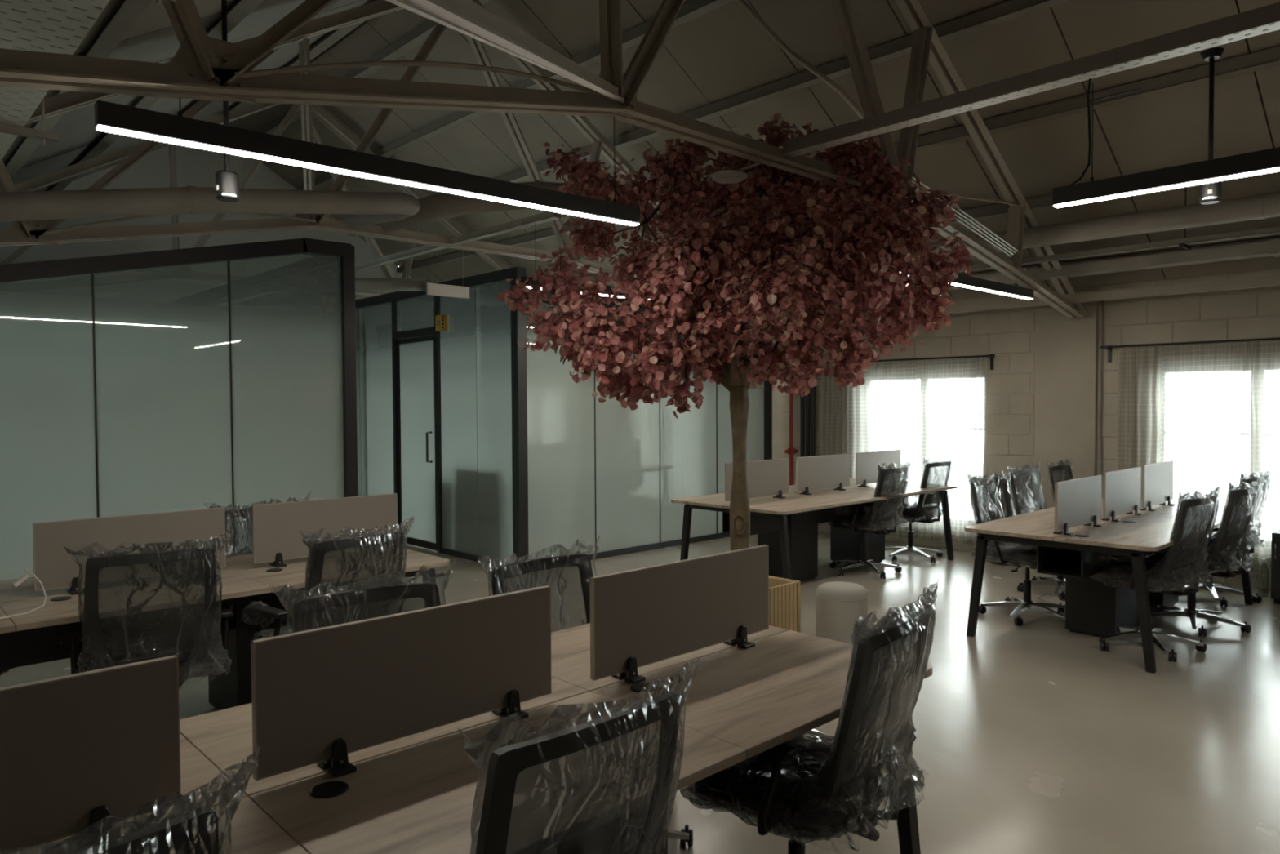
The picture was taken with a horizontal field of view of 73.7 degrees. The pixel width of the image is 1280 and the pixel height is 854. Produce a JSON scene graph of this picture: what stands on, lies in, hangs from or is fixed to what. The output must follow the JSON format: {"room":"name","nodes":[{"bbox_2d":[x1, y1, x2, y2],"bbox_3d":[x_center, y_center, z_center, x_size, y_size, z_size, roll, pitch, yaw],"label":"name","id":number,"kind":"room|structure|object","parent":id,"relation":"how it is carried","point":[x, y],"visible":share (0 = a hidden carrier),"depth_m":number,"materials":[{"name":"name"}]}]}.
{"room":"open-plan office","nodes":[
{"label":"open-plan office","id":0,"kind":"room"},
{"bbox_2d":[0,311,227,333],"bbox_3d":[-5.729,0.200,7.595,3.900,2.450,0.100,-2,2,-43],"label":"wall","id":1,"kind":"structure","parent":0,"point":[5,317],"depth_m":8.14,"materials":[{"name":"grey glass"}]},
{"bbox_2d":[0,237,358,580],"bbox_3d":[-5.950,-0.038,7.908,4.020,2.910,6.335,-2,2,-43],"label":"wall","id":2,"kind":"structure","parent":0,"point":[95,422],"depth_m":6.15,"materials":[{"name":"clear glass"}]},
{"bbox_2d":[0,144,477,336],"bbox_3d":[-6.013,-1.476,12.281,10.000,5.550,0.150,-2,2,-43],"label":"wall","id":3,"kind":"structure","parent":0,"point":[197,167],"depth_m":11.62,"materials":[{"name":"white"}]},
{"bbox_2d":[355,266,528,566],"bbox_3d":[-3.291,-0.115,10.422,0.110,2.900,6.335,-2,2,-43],"label":"wall","id":4,"kind":"structure","parent":0,"point":[484,392],"depth_m":8.80,"materials":[{"name":"grey"}]},
{"bbox_2d":[355,278,427,291],"bbox_3d":[-2.902,-1.510,9.062,1.257,0.179,0.139,-1,2,-15],"label":"duct","id":5,"kind":"object","parent":4,"relation":"attached to","point":[361,284],"visible":0.45,"depth_m":9.07,"materials":[{"name":"grey metal"}]},
{"bbox_2d":[391,295,442,552],"bbox_3d":[-2.509,-0.045,9.562,0.128,2.800,1.020,-2,2,-43],"label":"door","id":6,"kind":"structure","parent":4,"relation":"in","point":[415,353],"depth_m":9.57,"materials":[{"name":"grey"}]},
{"bbox_2d":[435,314,447,331],"bbox_3d":[-2.111,-1.105,9.073,0.064,0.170,0.153,-2,2,-43],"label":"alarm box","id":7,"kind":"object","parent":4,"relation":"attached to","point":[441,320],"visible":1,"depth_m":9.03,"materials":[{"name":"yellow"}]},
{"bbox_2d":[476,330,558,351],"bbox_3d":[-1.878,-0.013,11.922,3.950,2.600,0.100,-2,2,-43],"label":"wall","id":8,"kind":"structure","parent":0,"point":[532,337],"depth_m":12.15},
{"bbox_2d":[0,0,1279,328],"bbox_3d":[-0.131,-2.680,5.875,10.200,3.179,17.200,-2,2,-43],"label":"ceiling","id":9,"kind":"structure","parent":0,"point":[715,65],"depth_m":7.20,"materials":[{"name":"paint"}]},
{"bbox_2d":[0,186,420,227],"bbox_3d":[-3.195,-1.286,5.137,3.893,0.754,0.854,-2,2,-43],"label":"duct","id":10,"kind":"object","parent":9,"relation":"hanging from","point":[359,209],"visible":1,"depth_m":5.09,"materials":[{"name":"grey metal"}]},
{"bbox_2d":[215,0,239,202],"bbox_3d":[-1.558,-1.442,3.203,0.090,1.175,0.090,-2,2,-43],"label":"spot lamp","id":11,"kind":"object","parent":9,"relation":"hanging from","point":[227,181],"visible":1,"depth_m":3.19,"materials":[{"name":"black"}]},
{"bbox_2d":[0,102,554,334],"bbox_3d":[-4.110,-2.489,10.017,9.546,2.960,0.145,-2,2,-43],"label":"roof truss","id":12,"kind":"object","parent":9,"relation":"attached to","point":[186,272],"visible":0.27,"depth_m":9.24,"materials":[{"name":"metal"}]},
{"bbox_2d":[355,211,561,271],"bbox_3d":[-2.476,-1.639,8.360,0.090,0.058,5.400,-2,2,-43],"label":"cable tray","id":13,"kind":"object","parent":12,"relation":"attached to","point":[522,223],"visible":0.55,"depth_m":7.20,"materials":[{"name":"grey metal"}]},
{"bbox_2d":[426,265,469,298],"bbox_3d":[-1.635,-1.343,7.262,0.410,0.470,0.024,-2,2,-43],"label":"hanging sign","id":14,"kind":"object","parent":13,"relation":"hanging from","point":[432,289],"visible":1,"depth_m":7.25,"materials":[{"name":"grey plastic"}]},
{"bbox_2d":[520,213,668,299],"bbox_3d":[-0.058,-1.384,7.267,2.241,0.581,0.050,-2,2,-41],"label":"lamp","id":15,"kind":"object","parent":13,"relation":"hanging from","point":[523,278],"visible":0.11,"depth_m":6.64,"materials":[{"name":"grey metal"}]},
{"bbox_2d":[526,286,649,299],"bbox_3d":[-0.057,-1.098,7.274,2.233,0.009,0.038,-2,2,-41],"label":"diffuser","id":16,"kind":"object","parent":15,"relation":"attached to","point":[620,295],"depth_m":7.08,"materials":[{"name":"white plastic"}]},
{"bbox_2d":[0,0,774,339],"bbox_3d":[-1.677,-2.433,7.446,9.546,2.960,0.145,-2,2,-43],"label":"roof truss","id":17,"kind":"object","parent":9,"relation":"attached to","point":[27,232],"visible":0.51,"depth_m":6.62,"materials":[{"name":"metal"}]},
{"bbox_2d":[378,180,584,232],"bbox_3d":[-1.253,-1.729,6.679,1.658,0.345,0.358,0,2,6],"label":"duct","id":18,"kind":"object","parent":9,"relation":"attached to","point":[442,206],"visible":0.33,"depth_m":6.58,"materials":[{"name":"grey metal"}]},
{"bbox_2d":[0,0,1087,318],"bbox_3d":[0.755,-2.376,4.875,9.546,2.960,0.145,-2,2,-43],"label":"roof truss","id":19,"kind":"object","parent":9,"relation":"attached to","point":[203,67],"visible":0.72,"depth_m":3.81,"materials":[{"name":"metal"}]},
{"bbox_2d":[0,0,176,161],"bbox_3d":[-2.021,-1.440,2.600,0.740,0.560,10.600,-2,2,-43],"label":"cable tray","id":20,"kind":"object","parent":19,"relation":"hanging from","point":[10,131],"visible":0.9,"depth_m":2.67,"materials":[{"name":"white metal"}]},
{"bbox_2d":[93,97,639,226],"bbox_3d":[-0.861,-1.211,3.420,2.261,0.501,0.051,-2,2,-42],"label":"lamp","id":21,"kind":"object","parent":19,"relation":"hanging from","point":[112,117],"visible":0.94,"depth_m":3.16,"materials":[{"name":"grey metal"}]},
{"bbox_2d":[385,0,624,100],"bbox_3d":[-0.190,-1.019,2.428,0.041,1.061,3.237,0,2,4],"label":"ceiling beam","id":22,"kind":"structure","parent":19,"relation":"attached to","point":[468,18],"depth_m":1.51,"materials":[{"name":"metal"}]},
{"bbox_2d":[711,155,760,183],"bbox_3d":[0.568,-1.512,4.956,0.210,0.133,0.343,-2,2,-43],"label":"ceiling lamp","id":23,"kind":"object","parent":19,"relation":"attached to","point":[724,176],"visible":0.99,"depth_m":4.94,"materials":[{"name":"grey plastic"}]},
{"bbox_2d":[904,176,1017,256],"bbox_3d":[2.434,-1.543,6.365,1.653,0.347,0.081,-2,2,-43],"label":"bundle","id":24,"kind":"object","parent":19,"relation":"attached to","point":[913,177],"visible":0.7,"depth_m":6.50,"materials":[{"name":"grey metal"}]},
{"bbox_2d":[893,262,1033,299],"bbox_3d":[2.589,-1.353,6.688,2.310,0.521,0.050,-2,2,-43],"label":"lamp","id":25,"kind":"object","parent":19,"relation":"hanging from","point":[964,281],"visible":0.52,"depth_m":6.92,"materials":[{"name":"grey metal"}]},
{"bbox_2d":[951,282,1032,299],"bbox_3d":[2.591,-1.097,6.695,2.302,0.009,0.038,-2,2,-43],"label":"diffuser","id":26,"kind":"object","parent":25,"relation":"attached to","point":[975,286],"depth_m":6.95,"materials":[{"name":"white plastic"}]},
{"bbox_2d":[818,238,1279,303],"bbox_3d":[5.124,-1.381,6.401,0.200,0.110,10.700,-2,2,-43],"label":"duct","id":27,"kind":"object","parent":19,"relation":"hanging from","point":[1271,248],"visible":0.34,"depth_m":7.16,"materials":[{"name":"grey metal"}]},
{"bbox_2d":[735,0,864,119],"bbox_3d":[1.376,-2.900,6.787,1.384,0.857,0.190,-1,2,-26],"label":"conduit","id":28,"kind":"object","parent":9,"relation":"attached to","point":[746,7],"visible":0.82,"depth_m":6.70,"materials":[{"name":"metal"}]},
{"bbox_2d":[906,191,1279,262],"bbox_3d":[4.684,-1.571,5.842,0.180,0.204,10.300,-2,2,-43],"label":"duct","id":29,"kind":"object","parent":9,"relation":"hanging from","point":[1262,206],"visible":0.47,"depth_m":6.56,"materials":[{"name":"grey metal"}]},
{"bbox_2d":[951,186,1279,272],"bbox_3d":[4.867,-1.631,6.083,0.200,0.480,10.600,-2,2,-43],"label":"ladder","id":30,"kind":"object","parent":9,"relation":"hanging from","point":[1184,243],"visible":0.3,"depth_m":6.84,"materials":[{"name":"grey metal"}]},
{"bbox_2d":[951,226,1279,272],"bbox_3d":[4.868,-1.441,6.088,0.100,0.040,10.600,-2,2,-43],"label":"tray","id":31,"kind":"object","parent":30,"relation":"on","point":[1273,230],"depth_m":6.87,"materials":[{"name":"grey metal"}]},
{"bbox_2d":[1199,47,1224,204],"bbox_3d":[2.459,-1.290,3.675,0.090,0.645,0.090,-2,2,-43],"label":"spot lamp","id":32,"kind":"object","parent":9,"relation":"hanging from","point":[1209,193],"visible":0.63,"depth_m":3.66,"materials":[{"name":"black metal"}]},
{"bbox_3d":[3.188,-2.319,2.304,9.546,2.960,0.145,-2,2,-43],"label":"roof truss","id":33,"kind":"object","parent":9,"relation":"attached to","visible":0},
{"bbox_2d":[782,2,1279,157],"bbox_3d":[2.646,-1.561,3.033,0.094,0.072,5.220,-2,2,-43],"label":"ceiling beam","id":34,"kind":"structure","parent":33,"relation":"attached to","point":[1264,20],"depth_m":3.81,"materials":[{"name":"white metal"}]},
{"bbox_2d":[1071,78,1141,185],"bbox_3d":[2.052,-1.315,3.765,0.272,0.457,0.047,1,2,32],"label":"lamp cord","id":35,"kind":"object","parent":34,"relation":"hanging from","point":[1090,79],"visible":1,"depth_m":3.79,"materials":[{"name":"black plastic"}]},
{"bbox_2d":[1052,83,1279,208],"bbox_3d":[2.706,-1.250,3.052,0.051,0.521,2.355,-2,2,-43],"label":"lamp","id":36,"kind":"object","parent":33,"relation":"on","point":[1267,161],"visible":1,"depth_m":3.56,"materials":[{"name":"grey metal"}]},
{"bbox_2d":[1053,167,1279,208],"bbox_3d":[2.707,-0.994,3.059,0.038,0.009,2.347,-2,2,-43],"label":"diffuser","id":37,"kind":"object","parent":36,"relation":"attached to","point":[1243,171],"depth_m":3.58,"materials":[{"name":"white plastic"}]},
{"bbox_2d":[0,533,1279,853],"bbox_3d":[-0.073,1.488,6.022,10.300,0.100,17.600,-2,2,-43],"label":"floor","id":38,"kind":"structure","parent":0,"point":[1032,737],"depth_m":4.20,"materials":[{"name":"concrete"}]},
{"bbox_2d":[0,516,21,678],"bbox_3d":[-3.125,0.982,3.747,0.721,1.066,0.699,1,2,38],"label":"office chair","id":39,"kind":"object","parent":38,"relation":"on","point":[11,671],"visible":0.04,"depth_m":3.77,"materials":[{"name":"clear plastic"}]},
{"bbox_2d":[22,740,263,853],"bbox_3d":[-0.993,1.031,1.331,0.689,1.076,0.700,1,2,40],"label":"office chair","id":40,"kind":"object","parent":38,"relation":"on","point":[195,828],"visible":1,"depth_m":1.23,"materials":[{"name":"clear plastic"}]},
{"bbox_2d":[60,532,237,688],"bbox_3d":[-2.141,0.977,3.760,0.704,1.066,0.686,-1,2,-31],"label":"office chair","id":41,"kind":"object","parent":38,"relation":"on","point":[153,602],"visible":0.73,"depth_m":3.54,"materials":[{"name":"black plastic"}]},
{"bbox_2d":[0,547,448,710],"bbox_3d":[-2.812,1.137,3.739,3.898,0.754,1.100,-2,2,-43],"label":"desk","id":42,"kind":"object","parent":38,"relation":"on","point":[33,637],"visible":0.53,"depth_m":4.06,"materials":[{"name":"brown wood"}]},
{"bbox_2d":[0,567,46,619],"bbox_3d":[-2.717,0.696,3.378,0.272,0.149,0.721,1,2,29],"label":"charging cable","id":43,"kind":"object","parent":42,"relation":"on","point":[24,576],"visible":1,"depth_m":3.67,"materials":[{"name":"grey plastic"}]},
{"bbox_2d":[32,506,226,595],"bbox_3d":[-2.406,0.585,4.070,0.800,0.334,0.104,-2,2,-43],"label":"screen","id":44,"kind":"object","parent":42,"relation":"on","point":[55,566],"visible":0.51,"depth_m":3.97,"materials":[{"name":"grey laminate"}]},
{"bbox_2d":[252,493,397,567],"bbox_3d":[-1.719,0.564,4.719,0.810,0.334,0.104,-2,2,-43],"label":"screen","id":45,"kind":"object","parent":42,"relation":"on","point":[275,526],"visible":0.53,"depth_m":4.62,"materials":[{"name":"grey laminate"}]},
{"bbox_2d":[204,493,312,633],"bbox_3d":[-2.018,0.947,4.764,0.725,1.068,0.700,1,2,43],"label":"office chair","id":46,"kind":"object","parent":38,"relation":"on","point":[238,521],"visible":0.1,"depth_m":4.89,"materials":[{"name":"clear plastic"}]},
{"bbox_2d":[236,514,414,651],"bbox_3d":[-1.513,0.959,4.106,0.718,1.076,0.698,1,2,41],"label":"office chair","id":47,"kind":"object","parent":38,"relation":"on","point":[345,558],"visible":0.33,"depth_m":3.89,"materials":[{"name":"clear plastic"}]},
{"bbox_2d":[269,560,458,633],"bbox_3d":[-0.708,1.002,2.509,0.700,1.068,0.726,-2,2,-39],"label":"office chair","id":48,"kind":"object","parent":38,"relation":"on","point":[360,602],"visible":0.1,"depth_m":2.75,"materials":[{"name":"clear plastic"}]},
{"bbox_2d":[11,622,932,853],"bbox_3d":[-0.855,1.177,1.874,3.898,0.754,1.200,-2,2,-43],"label":"desk","id":49,"kind":"object","parent":38,"relation":"on","point":[415,793],"visible":0.53,"depth_m":2.14,"materials":[{"name":"brown wood"}]},
{"bbox_2d":[0,654,181,853],"bbox_3d":[-1.256,0.649,1.484,0.825,0.334,0.104,-2,2,-43],"label":"screen","id":50,"kind":"object","parent":49,"relation":"on","point":[81,753],"visible":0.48,"depth_m":1.65,"materials":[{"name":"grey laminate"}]},
{"bbox_2d":[250,585,551,780],"bbox_3d":[-0.553,0.627,2.148,0.810,0.334,0.104,-2,2,-43],"label":"screen","id":51,"kind":"object","parent":49,"relation":"on","point":[322,695],"visible":1,"depth_m":2.08,"materials":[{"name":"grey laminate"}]},
{"bbox_2d":[589,544,768,684],"bbox_3d":[0.159,0.605,2.821,0.830,0.334,0.104,-2,2,-43],"label":"screen","id":52,"kind":"object","parent":49,"relation":"on","point":[639,617],"visible":1,"depth_m":2.77,"materials":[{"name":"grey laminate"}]},
{"bbox_2d":[448,661,697,853],"bbox_3d":[-0.289,1.017,1.866,0.702,1.063,0.717,-2,2,-43],"label":"office chair","id":53,"kind":"object","parent":38,"relation":"on","point":[598,784],"visible":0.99,"depth_m":1.61,"materials":[{"name":"grey"}]},
{"bbox_2d":[477,535,693,846],"bbox_3d":[-0.182,0.985,3.068,0.692,1.066,0.700,1,2,42],"label":"office chair","id":54,"kind":"object","parent":38,"relation":"on","point":[568,575],"visible":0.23,"depth_m":3.31,"materials":[{"name":"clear plastic"}]},
{"bbox_2d":[768,575,800,632],"bbox_3d":[0.640,1.221,5.507,0.560,0.455,0.560,-2,2,-43],"label":"planter","id":55,"kind":"object","parent":38,"relation":"on","point":[784,594],"visible":0.25,"depth_m":5.40,"materials":[{"name":"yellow wood"}]},
{"bbox_2d":[497,112,973,551],"bbox_3d":[0.608,-0.371,5.454,2.819,3.401,2.079,-1,2,-19],"label":"artificial tree","id":56,"kind":"object","parent":55,"relation":"in","point":[704,277],"visible":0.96,"depth_m":5.10,"materials":[{"name":"red plant"}]},
{"bbox_2d":[784,391,797,485],"bbox_3d":[1.881,0.003,10.619,0.180,2.600,0.098,-2,2,-43],"label":"pipe","id":57,"kind":"object","parent":38,"relation":"on","point":[790,451],"visible":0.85,"depth_m":10.60,"materials":[{"name":"red metal"}]},
{"bbox_2d":[800,377,804,457],"bbox_3d":[2.006,-0.006,10.544,0.051,2.620,0.051,-2,2,-43],"label":"riser pipe","id":58,"kind":"object","parent":38,"relation":"on","point":[802,398],"visible":0.31,"depth_m":10.53,"materials":[{"name":"black"}]},
{"bbox_2d":[805,326,809,456],"bbox_3d":[2.061,-0.004,10.486,0.051,2.620,0.051,-2,2,-43],"label":"riser pipe","id":59,"kind":"object","parent":38,"relation":"on","point":[807,397],"visible":0.31,"depth_m":10.47,"materials":[{"name":"black"}]},
{"bbox_2d":[681,580,938,853],"bbox_3d":[0.497,0.995,2.577,0.712,1.066,0.700,1,2,35],"label":"office chair","id":60,"kind":"object","parent":38,"relation":"on","point":[802,788],"visible":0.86,"depth_m":2.36,"materials":[{"name":"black plastic"}]},
{"bbox_2d":[810,332,815,456],"bbox_3d":[2.116,-0.003,10.428,0.051,2.620,0.051,-2,2,-43],"label":"riser pipe","id":61,"kind":"object","parent":38,"relation":"on","point":[813,388],"visible":0.31,"depth_m":10.41,"materials":[{"name":"black"}]},
{"bbox_2d":[671,478,957,581],"bbox_3d":[1.758,0.996,8.157,2.953,0.750,1.260,-2,2,-43],"label":"desk","id":62,"kind":"object","parent":38,"relation":"on","point":[788,525],"visible":0.64,"depth_m":7.65,"materials":[{"name":"brown wood"}]},
{"bbox_2d":[724,457,788,501],"bbox_3d":[1.031,0.468,7.457,0.860,0.350,0.104,-2,2,-43],"label":"screen","id":63,"kind":"object","parent":62,"relation":"on","point":[766,477],"visible":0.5,"depth_m":7.51,"materials":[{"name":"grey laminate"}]},
{"bbox_2d":[795,453,849,494],"bbox_3d":[1.750,0.446,8.137,0.860,0.350,0.104,-2,2,-43],"label":"screen","id":64,"kind":"object","parent":62,"relation":"on","point":[827,471],"visible":1,"depth_m":8.11,"materials":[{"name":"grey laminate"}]},
{"bbox_2d":[855,448,901,487],"bbox_3d":[2.469,0.423,8.817,0.840,0.350,0.104,-2,2,-43],"label":"screen","id":65,"kind":"object","parent":62,"relation":"on","point":[866,468],"visible":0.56,"depth_m":8.70,"materials":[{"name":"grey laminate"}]},
{"bbox_2d":[815,581,868,644],"bbox_3d":[1.274,1.222,5.390,0.325,0.453,0.325,-2,2,-43],"label":"pouf","id":66,"kind":"object","parent":38,"relation":"on","point":[836,602],"visible":0.63,"depth_m":5.26,"materials":[{"name":"grey fabric"}]},
{"bbox_2d":[826,460,911,578],"bbox_3d":[2.130,0.837,8.046,0.706,1.063,0.718,-2,2,-43],"label":"office chair","id":67,"kind":"object","parent":38,"relation":"on","point":[891,480],"visible":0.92,"depth_m":7.87,"materials":[{"name":"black fabric"}]},
{"bbox_2d":[884,456,953,562],"bbox_3d":[2.803,0.813,8.783,0.706,1.063,0.701,-2,2,-41],"label":"office chair","id":68,"kind":"object","parent":38,"relation":"on","point":[928,507],"visible":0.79,"depth_m":8.59,"materials":[{"name":"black fabric"}]},
{"bbox_2d":[966,469,1065,625],"bbox_3d":[2.872,0.875,6.362,0.700,1.076,0.726,-2,2,-39],"label":"office chair","id":69,"kind":"object","parent":38,"relation":"on","point":[991,499],"visible":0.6,"depth_m":6.45,"materials":[{"name":"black plastic"}]},
{"bbox_2d":[1006,461,1065,599],"bbox_3d":[3.518,0.852,7.165,0.703,1.065,0.717,-2,2,-39],"label":"office chair","id":70,"kind":"object","parent":38,"relation":"on","point":[1027,490],"visible":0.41,"depth_m":7.37,"materials":[{"name":"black plastic"}]},
{"bbox_2d":[1047,458,1074,578],"bbox_3d":[4.100,0.836,7.737,0.707,1.066,0.691,-2,2,-43],"label":"office chair","id":71,"kind":"object","parent":38,"relation":"on","point":[1061,472],"visible":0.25,"depth_m":7.95,"materials":[{"name":"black plastic"}]},
{"bbox_2d":[964,497,1255,673],"bbox_3d":[3.533,1.035,6.277,2.608,0.754,1.170,-2,2,-43],"label":"desk","id":72,"kind":"object","parent":38,"relation":"on","point":[1091,606],"visible":0.71,"depth_m":5.75,"materials":[{"name":"brown wood"}]},
{"bbox_2d":[1053,475,1102,535],"bbox_3d":[2.912,0.512,5.658,0.780,0.340,0.104,-2,2,-43],"label":"screen","id":73,"kind":"object","parent":72,"relation":"on","point":[1077,501],"visible":1,"depth_m":5.61,"materials":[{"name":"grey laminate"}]},
{"bbox_2d":[1102,466,1142,521],"bbox_3d":[3.530,0.488,6.242,0.760,0.350,0.104,-2,2,-43],"label":"screen","id":74,"kind":"object","parent":72,"relation":"on","point":[1121,488],"visible":1,"depth_m":6.20,"materials":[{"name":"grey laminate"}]},
{"bbox_2d":[1138,460,1174,511],"bbox_3d":[4.140,0.464,6.818,0.740,0.360,0.104,-2,2,-43],"label":"screen","id":75,"kind":"object","parent":72,"relation":"on","point":[1157,477],"visible":0.99,"depth_m":6.77,"materials":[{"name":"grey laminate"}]},
{"bbox_2d":[1084,486,1221,662],"bbox_3d":[3.291,0.898,5.543,0.721,1.068,0.746,-1,2,-35],"label":"office chair","id":76,"kind":"object","parent":38,"relation":"on","point":[1171,574],"visible":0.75,"depth_m":5.36,"materials":[{"name":"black plastic"}]},
{"bbox_2d":[1144,475,1261,636],"bbox_3d":[3.967,0.877,6.073,0.700,1.076,0.692,-2,2,-41],"label":"office chair","id":77,"kind":"object","parent":38,"relation":"on","point":[1238,508],"visible":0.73,"depth_m":5.88,"materials":[{"name":"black plastic"}]},
{"bbox_2d":[1198,469,1271,606],"bbox_3d":[4.652,0.855,6.922,0.699,1.066,0.708,-2,2,-40],"label":"office chair","id":78,"kind":"object","parent":38,"relation":"on","point":[1257,534],"visible":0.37,"depth_m":6.78,"materials":[{"name":"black plastic"}]},
{"bbox_2d":[1257,558,1269,596],"bbox_3d":[5.106,1.232,6.986,0.072,0.305,0.072,-2,2,-43],"label":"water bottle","id":79,"kind":"object","parent":38,"relation":"on","point":[1263,559],"visible":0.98,"depth_m":6.97,"materials":[{"name":"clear plastic"}]},
{"bbox_2d":[1271,528,1279,604],"bbox_3d":[5.575,1.120,6.319,0.370,0.560,1.420,-2,2,-43],"label":"base cabinet","id":80,"kind":"object","parent":38,"relation":"on","point":[1275,548],"visible":1,"depth_m":6.70,"materials":[{"name":"grey"}]},
{"bbox_2d":[526,288,772,559],"bbox_3d":[0.258,-0.018,9.496,3.780,2.720,0.100,-2,2,-43],"label":"wall","id":81,"kind":"structure","parent":0,"point":[612,471],"depth_m":9.06,"materials":[{"name":"clear glass"}]},
{"bbox_2d":[772,268,1279,590],"bbox_3d":[3.461,-0.030,9.332,0.350,2.720,17.200,-2,2,-43],"label":"wall","id":82,"kind":"structure","parent":0,"point":[1051,389],"depth_m":8.36,"materials":[{"name":"grey brick"}]},
{"bbox_2d":[824,353,995,369],"bbox_3d":[2.924,-0.690,9.594,0.138,0.160,2.180,-2,2,-43],"label":"curtain rod","id":83,"kind":"object","parent":82,"relation":"attached to","point":[991,356],"visible":0.68,"depth_m":9.11,"materials":[{"name":"black metal"}]},
{"bbox_2d":[818,364,845,530],"bbox_3d":[2.310,0.252,10.204,0.092,2.000,0.400,-2,2,-43],"label":"curtain","id":84,"kind":"object","parent":83,"relation":"hanging from","point":[833,405],"visible":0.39,"depth_m":10.20,"materials":[{"name":"white fabric"}]},
{"bbox_2d":[844,360,915,539],"bbox_3d":[2.727,0.252,9.747,0.055,1.980,0.924,-2,2,-43],"label":"curtain","id":85,"kind":"object","parent":83,"relation":"hanging from","point":[881,412],"visible":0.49,"depth_m":9.66,"materials":[{"name":"white fabric"}]},
{"bbox_2d":[915,357,977,545],"bbox_3d":[3.274,0.255,9.155,0.057,1.960,0.695,-2,2,-43],"label":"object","id":86,"kind":"object","parent":83,"relation":"hanging from","point":[944,429],"visible":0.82,"depth_m":9.12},
{"bbox_2d":[968,357,986,543],"bbox_3d":[3.531,0.251,8.895,0.080,1.940,0.180,-2,2,-43],"label":"curtain","id":87,"kind":"object","parent":83,"relation":"hanging from","point":[980,436],"visible":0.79,"depth_m":8.88,"materials":[{"name":"white fabric"}]},
{"bbox_2d":[786,274,1279,327],"bbox_3d":[3.088,-1.219,8.953,0.080,0.080,17.200,-2,2,-43],"label":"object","id":88,"kind":"structure","parent":82,"relation":"attached to","point":[1272,280],"depth_m":7.55,"materials":[{"name":"paint"}]},
{"bbox_2d":[1099,337,1279,362],"bbox_3d":[5.463,-0.666,6.909,0.138,0.160,3.190,-2,2,-43],"label":"curtain rod","id":89,"kind":"object","parent":82,"relation":"attached to","point":[1108,347],"visible":1,"depth_m":7.56,"materials":[{"name":"black metal"}]},
{"bbox_2d":[1115,346,1164,500],"bbox_3d":[4.577,0.280,7.806,0.089,2.010,0.400,-2,2,-43],"label":"curtain","id":90,"kind":"object","parent":89,"relation":"hanging from","point":[1139,369],"visible":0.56,"depth_m":7.80,"materials":[{"name":"white fabric"}]},
{"bbox_2d":[1160,342,1242,576],"bbox_3d":[4.902,0.278,7.448,0.066,1.990,0.658,-2,2,-43],"label":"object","id":91,"kind":"object","parent":89,"relation":"hanging from","point":[1201,404],"visible":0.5,"depth_m":7.44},
{"bbox_2d":[1238,342,1259,579],"bbox_3d":[5.134,0.284,7.188,0.077,1.990,0.143,-2,2,-43],"label":"curtain","id":92,"kind":"object","parent":89,"relation":"hanging from","point":[1250,350],"visible":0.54,"depth_m":7.18,"materials":[{"name":"white fabric"}]},
{"bbox_2d":[1256,341,1279,580],"bbox_3d":[5.661,0.296,6.645,0.066,1.990,1.469,-2,2,-43],"label":"curtain","id":93,"kind":"object","parent":89,"relation":"hanging from","point":[1268,371],"visible":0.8,"depth_m":7.10,"materials":[{"name":"white fabric"}]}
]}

